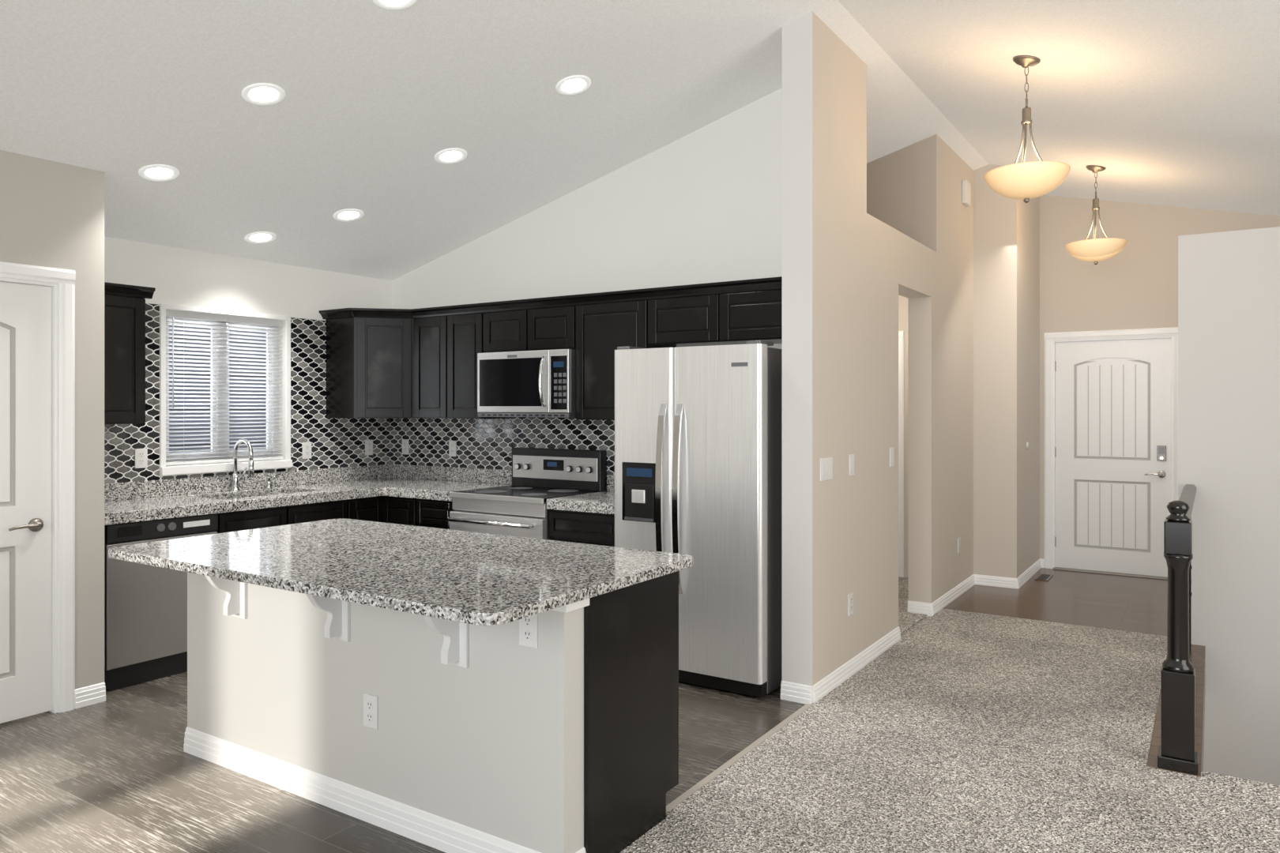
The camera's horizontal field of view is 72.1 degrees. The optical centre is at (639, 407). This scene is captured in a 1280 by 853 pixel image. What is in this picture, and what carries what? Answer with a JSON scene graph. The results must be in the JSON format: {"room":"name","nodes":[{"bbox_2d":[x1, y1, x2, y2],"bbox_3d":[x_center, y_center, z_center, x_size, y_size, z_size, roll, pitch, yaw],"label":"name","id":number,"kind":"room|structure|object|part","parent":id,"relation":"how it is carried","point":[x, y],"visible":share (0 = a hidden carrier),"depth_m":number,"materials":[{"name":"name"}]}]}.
{"room":"kitchen","nodes":[
{"label":"kitchen","id":0,"kind":"room"},
{"bbox_2d":[0,150,104,689],"bbox_3d":[-4.600,-0.400,2.163,0.870,3.700,5.800,0,0,33],"label":"wall","id":1,"kind":"structure","parent":0,"point":[52,212],"depth_m":4.26,"materials":[{"name":"grey paint"}]},
{"bbox_2d":[0,282,52,723],"bbox_3d":[-3.001,0.433,3.842,0.104,2.010,0.788,0,0,33],"label":"pantry door","id":2,"kind":"structure","parent":1,"relation":"in","point":[25,310],"depth_m":4.08,"materials":[{"name":"white wood"}]},
{"bbox_2d":[0,261,75,713],"bbox_3d":[-3.025,0.395,3.858,0.118,2.110,0.960,0,0,33],"label":"door frame","id":3,"kind":"structure","parent":1,"relation":"attached to","point":[62,281],"depth_m":4.18,"materials":[{"name":"white wood"}]},
{"bbox_2d":[104,237,391,476],"bbox_3d":[-2.641,-0.400,5.828,0.150,3.700,2.720,0,0,33],"label":"wall","id":4,"kind":"structure","parent":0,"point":[178,276],"depth_m":5.75,"materials":[{"name":"white paint"}]},
{"bbox_2d":[159,303,292,475],"bbox_3d":[-2.692,-0.110,5.700,0.155,1.040,0.892,0,0,33],"label":"kitchen window","id":5,"kind":"structure","parent":4,"relation":"in","point":[164,470],"depth_m":5.70,"materials":[{"name":"white plastic"}]},
{"bbox_2d":[165,309,282,466],"bbox_3d":[-2.680,-0.121,5.692,0.052,0.950,0.814,0,0,33],"label":"blinds","id":6,"kind":"object","parent":5,"relation":"attached to","point":[169,314],"depth_m":5.67,"materials":[{"name":"white plastic"}]},
{"bbox_2d":[391,87,782,349],"bbox_3d":[-0.465,-0.400,5.943,3.670,3.700,0.150,0,0,33],"label":"wall","id":7,"kind":"structure","parent":0,"point":[705,206],"depth_m":5.51,"materials":[{"name":"white paint"}]},
{"bbox_2d":[104,303,614,483],"bbox_3d":[-1.513,-0.018,5.075,2.558,1.205,2.445,0,0,33],"label":"tile backsplash","id":8,"kind":"structure","parent":7,"relation":"attached to","point":[336,442],"depth_m":6.15,"materials":[{"name":"black tile"}]},
{"bbox_2d":[0,568,1205,852],"bbox_3d":[0.178,1.569,2.928,8.300,0.263,12.300,0,0,33],"label":"floor","id":9,"kind":"structure","parent":0,"point":[114,775],"depth_m":3.57,"materials":[{"name":"wood"}]},
{"bbox_2d":[104,513,218,692],"bbox_3d":[-2.772,1.024,4.857,0.572,0.851,0.592,0,0,33],"label":"dishwasher","id":10,"kind":"object","parent":9,"relation":"on","point":[145,606],"visible":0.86,"depth_m":4.62,"materials":[{"name":"silver metal"}]},
{"bbox_2d":[108,519,693,852],"bbox_3d":[-0.964,0.991,3.279,2.106,0.918,1.090,0,0,33],"label":"kitchen island","id":11,"kind":"object","parent":9,"relation":"on","point":[446,690],"visible":1,"depth_m":2.97,"materials":[{"name":"grey paint"}]},
{"bbox_3d":[-1.048,1.400,3.204,2.047,0.100,0.116,0,0,33],"label":"baseboard","id":12,"kind":"part","parent":11,"relation":"part of","materials":[{"name":"white wood"}]},
{"bbox_2d":[108,519,693,625],"bbox_3d":[-0.911,0.548,3.244,1.980,0.033,1.090,0,0,33],"label":"island countertop","id":13,"kind":"structure","parent":11,"relation":"on","point":[468,577],"depth_m":2.98,"materials":[{"name":"stone"}]},
{"bbox_2d":[104,276,782,546],"bbox_3d":[-1.137,0.381,4.813,3.531,2.137,2.474,0,0,33],"label":"kitchen cabinets","id":14,"kind":"object","parent":9,"relation":"on","point":[385,424],"visible":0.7,"depth_m":5.70,"materials":[{"name":"brown wood"}]},
{"bbox_2d":[104,463,614,525],"bbox_3d":[-1.513,0.515,5.075,2.557,0.160,2.444,0,0,33],"label":"countertop","id":15,"kind":"structure","parent":14,"relation":"on","point":[149,500],"depth_m":5.60,"materials":[{"name":"stone"}]},
{"bbox_2d":[477,349,575,417],"bbox_3d":[-0.664,-0.148,5.706,0.757,0.420,0.442,0,0,33],"label":"microwave","id":16,"kind":"object","parent":14,"relation":"attached to","point":[540,383],"visible":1,"depth_m":5.54,"materials":[{"name":"silver metal"}]},
{"bbox_2d":[448,447,606,540],"bbox_3d":[-0.725,0.863,5.581,0.756,1.175,0.716,0,0,33],"label":"stove","id":17,"kind":"object","parent":9,"relation":"on","point":[519,509],"visible":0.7,"depth_m":5.55,"materials":[{"name":"silver metal"}]},
{"bbox_2d":[614,340,782,697],"bbox_3d":[0.393,0.558,4.824,0.882,1.783,0.749,0,0,33],"label":"refrigerator","id":18,"kind":"object","parent":9,"relation":"on","point":[698,429],"visible":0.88,"depth_m":4.49,"materials":[{"name":"silver metal"}]},
{"bbox_2d":[1034,573,1053,581],"bbox_3d":[3.418,1.436,7.441,0.100,0.008,0.300,0,0,33],"label":"floor vent","id":19,"kind":"object","parent":9,"relation":"in","point":[1041,577],"visible":1,"depth_m":7.42,"materials":[{"name":"grey metal"}]},
{"bbox_2d":[1157,500,1198,775],"bbox_3d":[2.159,0.905,3.528,0.138,1.066,0.138,0,0,33],"label":"newel post","id":20,"kind":"object","parent":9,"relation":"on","point":[1176,751],"visible":1,"depth_m":3.49,"materials":[{"name":"black wood"}]},
{"bbox_2d":[1178,484,1196,659],"bbox_3d":[2.763,0.952,4.455,0.066,0.970,2.110,0,0,33],"label":"handrail","id":21,"kind":"object","parent":20,"relation":"attached to","point":[1187,495],"visible":0.16,"depth_m":5.00,"materials":[{"name":"black wood"}]},
{"bbox_2d":[0,0,1279,281],"bbox_3d":[0.178,-1.599,2.928,8.500,1.437,12.700,0,0,33],"label":"ceiling","id":22,"kind":"structure","parent":0,"point":[1178,101],"depth_m":4.45,"materials":[{"name":"paint"}]},
{"bbox_2d":[138,164,179,181],"bbox_3d":[-2.445,-1.193,4.471,0.179,0.050,0.184,0,0,33],"label":"recessed light","id":23,"kind":"object","parent":22,"relation":"attached to","point":[154,172],"visible":1,"depth_m":4.47,"materials":[{"name":"white glass"}]},
{"bbox_2d":[244,231,276,243],"bbox_3d":[-2.372,-1.063,5.498,0.179,0.050,0.184,0,0,33],"label":"recessed light","id":24,"kind":"object","parent":22,"relation":"attached to","point":[259,237],"visible":1,"depth_m":5.49,"materials":[{"name":"white"}]},
{"bbox_2d":[241,82,285,105],"bbox_3d":[-1.708,-1.421,3.990,0.179,0.050,0.184,0,0,33],"label":"recessed light","id":25,"kind":"object","parent":22,"relation":"attached to","point":[259,93],"visible":1,"depth_m":3.99,"materials":[{"name":"white glass"}]},
{"bbox_2d":[333,208,364,221],"bbox_3d":[-1.806,-1.193,5.451,0.179,0.050,0.184,0,0,33],"label":"recessed light","id":26,"kind":"object","parent":22,"relation":"attached to","point":[349,214],"visible":1,"depth_m":5.45,"materials":[{"name":"white"}]},
{"bbox_2d":[372,0,416,10],"bbox_3d":[-0.979,-1.648,3.515,0.179,0.050,0.184,0,0,33],"label":"recessed light","id":27,"kind":"object","parent":22,"relation":"attached to","point":[391,5],"visible":1,"depth_m":3.57,"materials":[{"name":"white glass"}]},
{"bbox_2d":[434,147,466,164],"bbox_3d":[-1.069,-1.421,4.970,0.179,0.050,0.184,0,0,33],"label":"recessed light","id":28,"kind":"object","parent":22,"relation":"attached to","point":[449,156],"visible":1,"depth_m":4.97,"materials":[{"name":"white"}]},
{"bbox_2d":[555,75,591,95],"bbox_3d":[-0.340,-1.648,4.495,0.179,0.050,0.184,0,0,33],"label":"recessed light","id":29,"kind":"object","parent":22,"relation":"attached to","point":[574,84],"visible":1,"depth_m":4.49,"materials":[{"name":"white glass"}]},
{"bbox_2d":[984,55,1070,203],"bbox_3d":[2.003,-1.439,4.556,0.410,0.760,0.410,0,0,33],"label":"pendant light","id":30,"kind":"object","parent":22,"relation":"hanging from","point":[1025,181],"visible":1,"depth_m":4.47,"materials":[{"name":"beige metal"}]},
{"bbox_2d":[1065,165,1127,264],"bbox_3d":[3.386,-1.430,6.531,0.410,0.741,0.410,0,0,33],"label":"pendant light","id":31,"kind":"object","parent":22,"relation":"hanging from","point":[1094,250],"visible":1,"depth_m":6.45,"materials":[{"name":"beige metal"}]},
{"bbox_2d":[782,11,973,686],"bbox_3d":[1.239,-0.400,6.148,1.360,3.700,3.546,0,0,33],"label":"wall","id":32,"kind":"structure","parent":0,"point":[875,250],"depth_m":4.87,"materials":[{"name":"beige paint"}]},
{"bbox_2d":[75,558,1044,708],"bbox_3d":[-0.235,1.405,4.138,14.141,0.090,3.339,0,0,-27],"label":"baseboard","id":33,"kind":"structure","parent":32,"relation":"attached to","point":[89,695],"depth_m":4.91,"materials":[{"name":"white wood"}]},
{"bbox_2d":[820,456,832,481],"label":"light switch","id":34,"kind":"object","parent":32,"relation":"attached to","point":[826,468],"depth_m":4.43,"materials":[{"name":"white plastic"}]},
{"bbox_2d":[847,592,853,616],"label":"outlet","id":35,"kind":"object","parent":32,"relation":"attached to","point":[850,596],"depth_m":4.73,"materials":[{"name":"white plastic"}]},
{"bbox_2d":[848,454,854,476],"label":"light switch","id":36,"kind":"object","parent":32,"relation":"attached to","point":[851,457],"depth_m":4.73,"materials":[{"name":"white plastic"}]},
{"bbox_2d":[889,447,894,466],"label":"light switch","id":37,"kind":"object","parent":32,"relation":"attached to","point":[891,449],"depth_m":5.34,"materials":[{"name":"white plastic"}]},
{"bbox_2d":[898,331,903,577],"bbox_3d":[1.942,0.399,7.653,0.704,2.102,0.017,0,0,33],"label":"door frame","id":38,"kind":"structure","parent":32,"relation":"attached to","point":[901,333],"depth_m":7.46,"materials":[{"name":"white wood"}]},
{"bbox_2d":[957,538,960,553],"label":"outlet","id":39,"kind":"object","parent":32,"relation":"attached to","point":[959,539],"depth_m":6.75,"materials":[{"name":"white plastic"}]},
{"bbox_2d":[961,180,971,207],"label":"door chime","id":40,"kind":"object","parent":32,"relation":"attached to","point":[965,186],"depth_m":6.85,"materials":[{"name":"white plastic"}]},
{"bbox_2d":[619,576,1279,852],"bbox_3d":[0.967,1.474,1.757,5.700,0.072,11.200,0,0,33],"label":"floor","id":41,"kind":"structure","parent":0,"point":[973,732],"depth_m":3.54,"materials":[{"name":"beige carpet"}]},
{"bbox_2d":[666,703,814,813],"bbox_3d":[-1.252,1.446,1.091,0.046,0.008,7.660,0,0,33],"label":"transition strip","id":42,"kind":"object","parent":41,"relation":"on","point":[683,797],"visible":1,"depth_m":3.59,"materials":[{"name":"beige"}]},
{"bbox_2d":[973,164,1039,578],"bbox_3d":[3.093,-0.400,7.593,0.490,3.700,1.100,0,0,33],"label":"wall","id":43,"kind":"structure","parent":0,"point":[1007,230],"depth_m":7.12,"materials":[{"name":"beige paint"}]},
{"bbox_2d":[1039,195,1279,559],"bbox_3d":[5.073,-0.400,7.049,4.600,3.700,0.150,0,0,33],"label":"wall","id":44,"kind":"structure","parent":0,"point":[1136,288],"depth_m":7.60,"materials":[{"name":"beige paint"}]},
{"bbox_2d":[1044,327,1178,568],"bbox_3d":[4.099,0.390,7.643,1.060,2.120,0.118,0,0,33],"label":"door frame","id":45,"kind":"structure","parent":44,"relation":"attached to","point":[1050,338],"depth_m":7.85,"materials":[{"name":"white wood"}]},
{"bbox_2d":[1053,338,1171,579],"bbox_3d":[4.085,0.428,7.622,0.912,2.023,0.112,0,0,33],"label":"entry door","id":46,"kind":"structure","parent":44,"relation":"in","point":[1113,447],"depth_m":7.63,"materials":[{"name":"white wood"}]},
{"bbox_2d":[1178,226,1279,786],"bbox_3d":[3.903,1.100,3.681,2.880,4.300,2.410,0,0,33],"label":"wall","id":47,"kind":"structure","parent":0,"point":[1229,282],"depth_m":5.22,"materials":[{"name":"grey paint"}]},
{"label":"outside","id":48,"kind":"structure","parent":0,"visible":0},
{"bbox_2d":[169,325,266,453],"bbox_3d":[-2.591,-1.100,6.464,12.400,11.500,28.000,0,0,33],"label":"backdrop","id":49,"kind":"structure","parent":48,"point":[178,334],"depth_m":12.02,"materials":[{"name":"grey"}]}
]}

